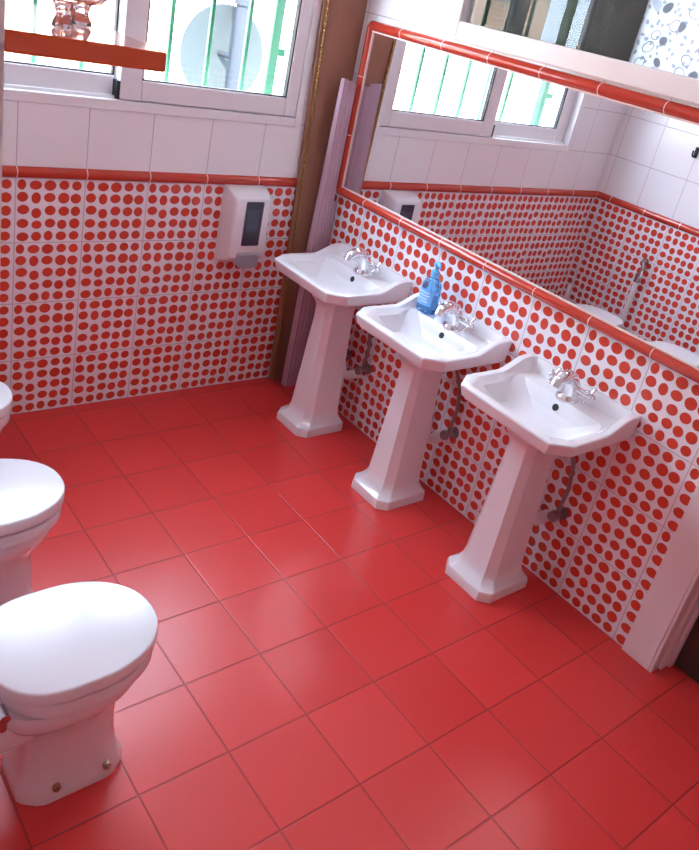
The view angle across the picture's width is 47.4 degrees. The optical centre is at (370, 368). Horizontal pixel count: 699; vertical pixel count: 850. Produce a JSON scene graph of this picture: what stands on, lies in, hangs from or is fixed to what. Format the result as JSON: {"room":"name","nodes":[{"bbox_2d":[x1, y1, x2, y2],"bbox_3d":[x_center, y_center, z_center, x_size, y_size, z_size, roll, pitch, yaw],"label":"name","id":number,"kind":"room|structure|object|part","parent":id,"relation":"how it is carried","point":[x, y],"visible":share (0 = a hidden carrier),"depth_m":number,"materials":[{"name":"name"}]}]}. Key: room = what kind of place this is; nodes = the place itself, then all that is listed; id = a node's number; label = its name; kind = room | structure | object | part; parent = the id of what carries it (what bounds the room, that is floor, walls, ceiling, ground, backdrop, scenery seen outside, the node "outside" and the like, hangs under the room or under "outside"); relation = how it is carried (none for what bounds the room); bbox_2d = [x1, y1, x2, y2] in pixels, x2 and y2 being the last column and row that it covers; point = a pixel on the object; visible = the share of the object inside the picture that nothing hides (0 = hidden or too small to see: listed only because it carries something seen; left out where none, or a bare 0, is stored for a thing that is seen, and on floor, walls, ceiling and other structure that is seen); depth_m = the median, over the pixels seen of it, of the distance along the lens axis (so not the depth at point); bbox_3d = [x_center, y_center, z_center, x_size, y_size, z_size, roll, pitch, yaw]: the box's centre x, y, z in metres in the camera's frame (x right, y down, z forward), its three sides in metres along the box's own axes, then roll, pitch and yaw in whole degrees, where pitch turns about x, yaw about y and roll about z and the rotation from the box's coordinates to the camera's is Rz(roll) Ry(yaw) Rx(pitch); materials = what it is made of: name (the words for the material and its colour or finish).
{"room":"public restroom","nodes":[
{"label":"public restroom","id":0,"kind":"room"},
{"bbox_2d":[0,0,4,256],"bbox_3d":[-1.082,-0.376,1.355,0.125,2.750,2.456,-9,33,-40],"label":"wall","id":1,"kind":"structure","parent":0,"point":[2,2],"depth_m":0.44,"materials":[{"name":"tile"}]},
{"bbox_2d":[4,0,166,71],"bbox_3d":[-0.221,-0.201,0.531,0.096,0.062,0.170,-9,33,-40],"label":"wall shelf","id":2,"kind":"object","parent":1,"relation":"attached to","point":[29,30],"visible":0.74,"depth_m":0.47,"materials":[{"name":"orange paint"}]},
{"bbox_2d":[51,0,108,30],"bbox_3d":[-0.188,-0.246,0.501,0.068,0.058,0.068,-9,33,-40],"label":"glass bowl","id":3,"kind":"object","parent":2,"relation":"on","point":[68,13],"visible":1,"depth_m":0.49,"materials":[{"name":"clear glass"}]},
{"bbox_2d":[73,0,108,5],"bbox_3d":[-0.186,-0.252,0.498,0.068,0.044,0.068,-9,33,-40],"label":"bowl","id":4,"kind":"object","parent":3,"relation":"on","point":[75,2],"depth_m":0.50,"materials":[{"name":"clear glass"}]},
{"bbox_2d":[0,0,321,414],"bbox_3d":[-1.242,-1.068,2.749,3.103,2.750,0.175,-9,33,-40],"label":"wall","id":5,"kind":"structure","parent":0,"point":[110,290],"depth_m":3.29,"materials":[{"name":"tile"}]},
{"bbox_2d":[2,165,296,186],"bbox_3d":[-1.025,-0.736,3.034,2.185,0.042,0.019,-9,33,-40],"label":"trim","id":6,"kind":"structure","parent":5,"relation":"attached to","point":[7,170],"depth_m":3.12,"materials":[{"name":"red glazed ceramic tile"},{"name":"pale grout"}]},
{"bbox_2d":[3,0,322,126],"bbox_3d":[-0.818,-1.455,2.822,1.548,1.046,0.110,-9,33,-40],"label":"window","id":7,"kind":"structure","parent":5,"relation":"in","point":[121,88],"depth_m":3.03,"materials":[{"name":"white plastic"}]},
{"bbox_3d":[-1.110,-1.417,2.591,0.725,0.965,0.032,-9,33,-40],"label":"sash","id":8,"kind":"part","parent":7,"relation":"part of","materials":[{"name":"white"}]},
{"bbox_3d":[-0.538,-1.480,3.016,0.792,0.965,0.032,-9,33,-40],"label":"sash","id":9,"kind":"part","parent":7,"relation":"part of","materials":[{"name":"white"}]},
{"bbox_2d":[163,0,176,80],"bbox_3d":[-0.806,-1.302,3.156,0.023,0.302,0.043,-9,33,-40],"label":"bar","id":10,"kind":"object","parent":5,"relation":"in","point":[173,2],"depth_m":3.15,"materials":[{"name":"green paint"}]},
{"bbox_2d":[201,0,216,85],"bbox_3d":[-0.672,-1.334,3.260,0.024,0.331,0.043,-9,33,-40],"label":"bar","id":11,"kind":"object","parent":5,"relation":"in","point":[214,2],"depth_m":3.26,"materials":[{"name":"green paint"}]},
{"bbox_2d":[214,184,271,267],"bbox_3d":[-0.547,-0.624,3.486,0.200,0.340,0.119,-9,33,-40],"label":"soap dispenser","id":12,"kind":"object","parent":5,"relation":"attached to","point":[245,209],"visible":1,"depth_m":3.44,"materials":[{"name":"white plastic"}]},
{"bbox_3d":[-0.548,-0.483,3.513,0.115,0.068,0.029,-9,33,-40],"label":"push lever","id":13,"kind":"part","parent":12,"relation":"part of","materials":[{"name":"grey plastic"}]},
{"bbox_2d":[238,0,254,89],"bbox_3d":[-0.537,-1.368,3.364,0.025,0.358,0.043,-9,33,-40],"label":"bar","id":14,"kind":"object","parent":5,"relation":"in","point":[252,2],"depth_m":3.36,"materials":[{"name":"green paint"}]},
{"bbox_2d":[259,0,286,93],"bbox_3d":[-0.423,-1.395,3.452,0.098,0.385,0.043,-9,33,-40],"label":"bar","id":15,"kind":"object","parent":5,"relation":"in","point":[273,51],"depth_m":3.44,"materials":[{"name":"green paint"}]},
{"bbox_3d":[-0.371,-1.620,3.345,0.042,1.200,0.042,-9,33,-40],"label":"post","id":16,"kind":"part","parent":15,"relation":"part of","materials":[{"name":"metal"}]},
{"bbox_2d":[0,377,698,849],"bbox_3d":[-0.414,1.053,2.050,3.228,0.075,3.809,-9,33,-40],"label":"floor","id":17,"kind":"structure","parent":0,"point":[316,676],"depth_m":2.46,"materials":[{"name":"red tile"}]},
{"bbox_2d":[0,381,12,433],"bbox_3d":[-1.438,0.141,2.469,0.611,0.759,0.312,-9,33,-40],"label":"toilet","id":18,"kind":"object","parent":17,"relation":"on","point":[6,397],"visible":1,"depth_m":2.58,"materials":[{"name":"white ceramic"}]},
{"bbox_3d":[-1.349,0.143,2.554,0.354,0.035,0.302,-9,33,-40],"label":"seat","id":19,"kind":"part","parent":18,"relation":"part of","materials":[{"name":"white plastic"}]},
{"bbox_3d":[-1.343,0.101,2.530,0.378,0.040,0.312,-9,33,-40],"label":"lid","id":20,"kind":"part","parent":18,"relation":"part of","materials":[{"name":"white plastic"}]},
{"bbox_2d":[0,459,64,605],"bbox_3d":[-1.128,0.385,2.107,0.611,0.759,0.312,-9,33,-40],"label":"toilet","id":21,"kind":"object","parent":17,"relation":"on","point":[32,494],"visible":0.91,"depth_m":2.19,"materials":[{"name":"white ceramic"}]},
{"bbox_3d":[-1.170,0.571,2.196,0.559,0.339,0.282,-9,33,-40],"label":"bowl","id":22,"kind":"part","parent":21,"relation":"part of","materials":[{"name":"white ceramic"}]},
{"bbox_3d":[-1.038,0.387,2.192,0.354,0.035,0.302,-9,33,-40],"label":"seat","id":23,"kind":"part","parent":21,"relation":"part of","materials":[{"name":"white plastic"}]},
{"bbox_3d":[-1.032,0.345,2.168,0.378,0.040,0.312,-9,33,-40],"label":"lid","id":24,"kind":"part","parent":21,"relation":"part of","materials":[{"name":"white plastic"}]},
{"bbox_2d":[0,581,157,805],"bbox_3d":[-0.768,0.643,1.739,0.611,0.759,0.312,-9,33,-40],"label":"toilet","id":25,"kind":"object","parent":17,"relation":"on","point":[69,652],"visible":1,"depth_m":1.79,"materials":[{"name":"white ceramic"}]},
{"bbox_3d":[-0.810,0.829,1.828,0.559,0.339,0.282,-9,33,-40],"label":"bowl","id":26,"kind":"part","parent":25,"relation":"part of","materials":[{"name":"white ceramic"}]},
{"bbox_3d":[-0.679,0.645,1.825,0.354,0.035,0.302,-9,33,-40],"label":"seat","id":27,"kind":"part","parent":25,"relation":"part of","materials":[{"name":"white plastic"}]},
{"bbox_3d":[-0.673,0.603,1.801,0.378,0.040,0.312,-9,33,-40],"label":"lid","id":28,"kind":"part","parent":25,"relation":"part of","materials":[{"name":"white plastic"}]},
{"bbox_2d":[268,0,367,380],"bbox_3d":[-0.233,-1.012,3.562,0.244,2.413,0.041,-9,33,-40],"label":"door frame","id":29,"kind":"structure","parent":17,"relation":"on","point":[341,21],"depth_m":3.51,"materials":[{"name":"brown wood"}]},
{"bbox_2d":[281,78,356,386],"bbox_3d":[-0.242,-0.584,3.737,0.113,1.495,0.041,-9,33,-40],"label":"door","id":30,"kind":"structure","parent":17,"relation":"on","point":[325,206],"depth_m":3.67,"materials":[{"name":"white wood"}]},
{"bbox_2d":[274,243,411,437],"bbox_3d":[-0.202,-0.130,3.553,0.414,0.861,0.485,-9,33,-40],"label":"washbasin","id":31,"kind":"object","parent":17,"relation":"on","point":[341,278],"visible":1,"depth_m":3.52,"materials":[{"name":"white ceramic"}]},
{"bbox_2d":[274,243,411,307],"bbox_3d":[-0.142,-0.382,3.435,0.414,0.160,0.485,-9,33,-40],"label":"basin","id":32,"kind":"object","parent":31,"relation":"in","point":[333,280],"depth_m":3.45,"materials":[{"name":"white ceramic"}]},
{"bbox_3d":[-0.054,0.009,3.635,0.020,0.040,0.042,-9,33,-40],"label":"valve knob","id":33,"kind":"part","parent":31,"relation":"part of","materials":[{"name":"silver metal"}]},
{"bbox_2d":[344,247,381,275],"bbox_3d":[-0.054,-0.469,3.458,0.157,0.120,0.204,-9,33,-40],"label":"faucet","id":34,"kind":"object","parent":31,"relation":"on","point":[363,265],"depth_m":3.46,"materials":[{"name":"silver metal"}]},
{"bbox_2d":[351,292,511,510],"bbox_3d":[0.154,0.132,3.174,0.414,0.861,0.485,-9,33,-40],"label":"washbasin","id":35,"kind":"object","parent":17,"relation":"on","point":[450,339],"visible":0.99,"depth_m":3.13,"materials":[{"name":"white ceramic"}]},
{"bbox_2d":[416,261,441,314],"bbox_3d":[0.244,-0.326,3.174,0.079,0.210,0.092,-9,33,-40],"label":"soap bottle","id":36,"kind":"object","parent":35,"relation":"on","point":[430,291],"visible":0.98,"depth_m":3.15,"materials":[{"name":"blue plastic"}]},
{"bbox_2d":[356,292,511,371],"bbox_3d":[0.214,-0.119,3.056,0.414,0.160,0.485,-9,33,-40],"label":"basin","id":37,"kind":"object","parent":35,"relation":"in","point":[447,342],"depth_m":3.06,"materials":[{"name":"white ceramic"}]},
{"bbox_3d":[0.303,0.271,3.256,0.020,0.040,0.042,-9,33,-40],"label":"valve knob","id":38,"kind":"part","parent":35,"relation":"part of","materials":[{"name":"silver metal"}]},
{"bbox_2d":[434,301,475,331],"bbox_3d":[0.303,-0.206,3.079,0.157,0.120,0.204,-9,33,-40],"label":"faucet","id":39,"kind":"object","parent":35,"relation":"on","point":[448,316],"depth_m":3.08,"materials":[{"name":"silver metal"}]},
{"bbox_2d":[445,353,640,602],"bbox_3d":[0.511,0.395,2.796,0.414,0.861,0.485,-9,33,-40],"label":"washbasin","id":40,"kind":"object","parent":17,"relation":"on","point":[545,409],"visible":1,"depth_m":2.76,"materials":[{"name":"white ceramic"}]},
{"bbox_2d":[460,353,640,457],"bbox_3d":[0.571,0.143,2.678,0.414,0.160,0.485,-9,33,-40],"label":"basin","id":41,"kind":"object","parent":40,"relation":"in","point":[567,420],"depth_m":2.69,"materials":[{"name":"white ceramic"}]},
{"bbox_3d":[0.660,0.533,2.878,0.020,0.040,0.042,-9,33,-40],"label":"valve knob","id":42,"kind":"part","parent":40,"relation":"part of","materials":[{"name":"silver metal"}]},
{"bbox_2d":[546,367,596,404],"bbox_3d":[0.659,0.056,2.701,0.157,0.120,0.204,-9,33,-40],"label":"faucet","id":43,"kind":"object","parent":40,"relation":"on","point":[563,387],"depth_m":2.70,"materials":[{"name":"silver metal"}]},
{"bbox_2d":[329,0,698,646],"bbox_3d":[1.015,-0.278,2.511,0.150,3.000,3.609,-9,33,-40],"label":"wall","id":44,"kind":"structure","parent":0,"point":[626,502],"depth_m":2.90,"materials":[{"name":"tile"}]},
{"bbox_2d":[336,21,698,383],"bbox_3d":[0.528,-0.695,2.880,0.026,0.755,2.011,-9,33,-40],"label":"wall mirror","id":45,"kind":"object","parent":44,"relation":"attached to","point":[579,194],"visible":0.99,"depth_m":2.81,"materials":[{"name":"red mirror"}]},
{"bbox_2d":[447,0,698,104],"bbox_3d":[0.897,-1.262,2.442,0.162,0.800,1.625,-9,33,-40],"label":"window","id":46,"kind":"structure","parent":44,"relation":"in","point":[652,46],"depth_m":2.65,"materials":[{"name":"white"}]},
{"bbox_2d":[480,0,648,61],"bbox_3d":[0.713,-1.444,2.737,0.025,0.800,0.851,-9,33,-40],"label":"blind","id":47,"kind":"object","parent":46,"relation":"attached to","point":[608,28],"depth_m":2.76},
{"bbox_3d":[1.108,-1.079,2.151,0.010,0.632,0.734,-9,33,-40],"label":"frosted pane","id":48,"kind":"part","parent":46,"relation":"part of","materials":[{"name":"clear glass"}]},
{"bbox_2d":[622,482,698,683],"bbox_3d":[1.487,0.228,2.022,0.152,2.210,1.059,-9,33,-40],"label":"door","id":49,"kind":"structure","parent":44,"relation":"in","point":[664,632],"depth_m":2.64,"materials":[{"name":"white paint"}]},
{"label":"outside","id":50,"kind":"structure","parent":0,"visible":0},
{"bbox_3d":[-7.166,-4.374,10.796,42.500,0.075,20.516,-9,33,-40],"label":"ground","id":51,"kind":"structure","parent":50,"visible":0},
{"bbox_2d":[4,0,292,94],"bbox_3d":[-4.465,-6.346,9.655,24.375,5.500,1.530,-9,33,-40],"label":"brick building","id":52,"kind":"structure","parent":51,"relation":"on","point":[186,10],"depth_m":11.20,"materials":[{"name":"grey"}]},
{"bbox_2d":[13,0,54,7],"bbox_3d":[-4.131,-4.556,10.075,0.750,1.125,0.055,-9,33,-40],"label":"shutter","id":53,"kind":"object","parent":52,"relation":"hanging from","point":[49,3],"depth_m":10.01,"materials":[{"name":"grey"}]},
{"bbox_2d":[179,0,262,90],"bbox_3d":[-1.175,-2.577,6.452,0.765,2.875,0.268,-9,33,-40],"label":"satellite dish","id":54,"kind":"object","parent":51,"relation":"on","point":[230,22],"visible":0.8,"depth_m":6.45,"materials":[{"name":"grey metal"}]},
{"bbox_3d":[-1.167,-2.557,6.505,0.182,0.043,0.045,27,28,27],"label":"arm","id":55,"kind":"part","parent":54,"relation":"part of","materials":[{"name":"grey metal"}]}
]}

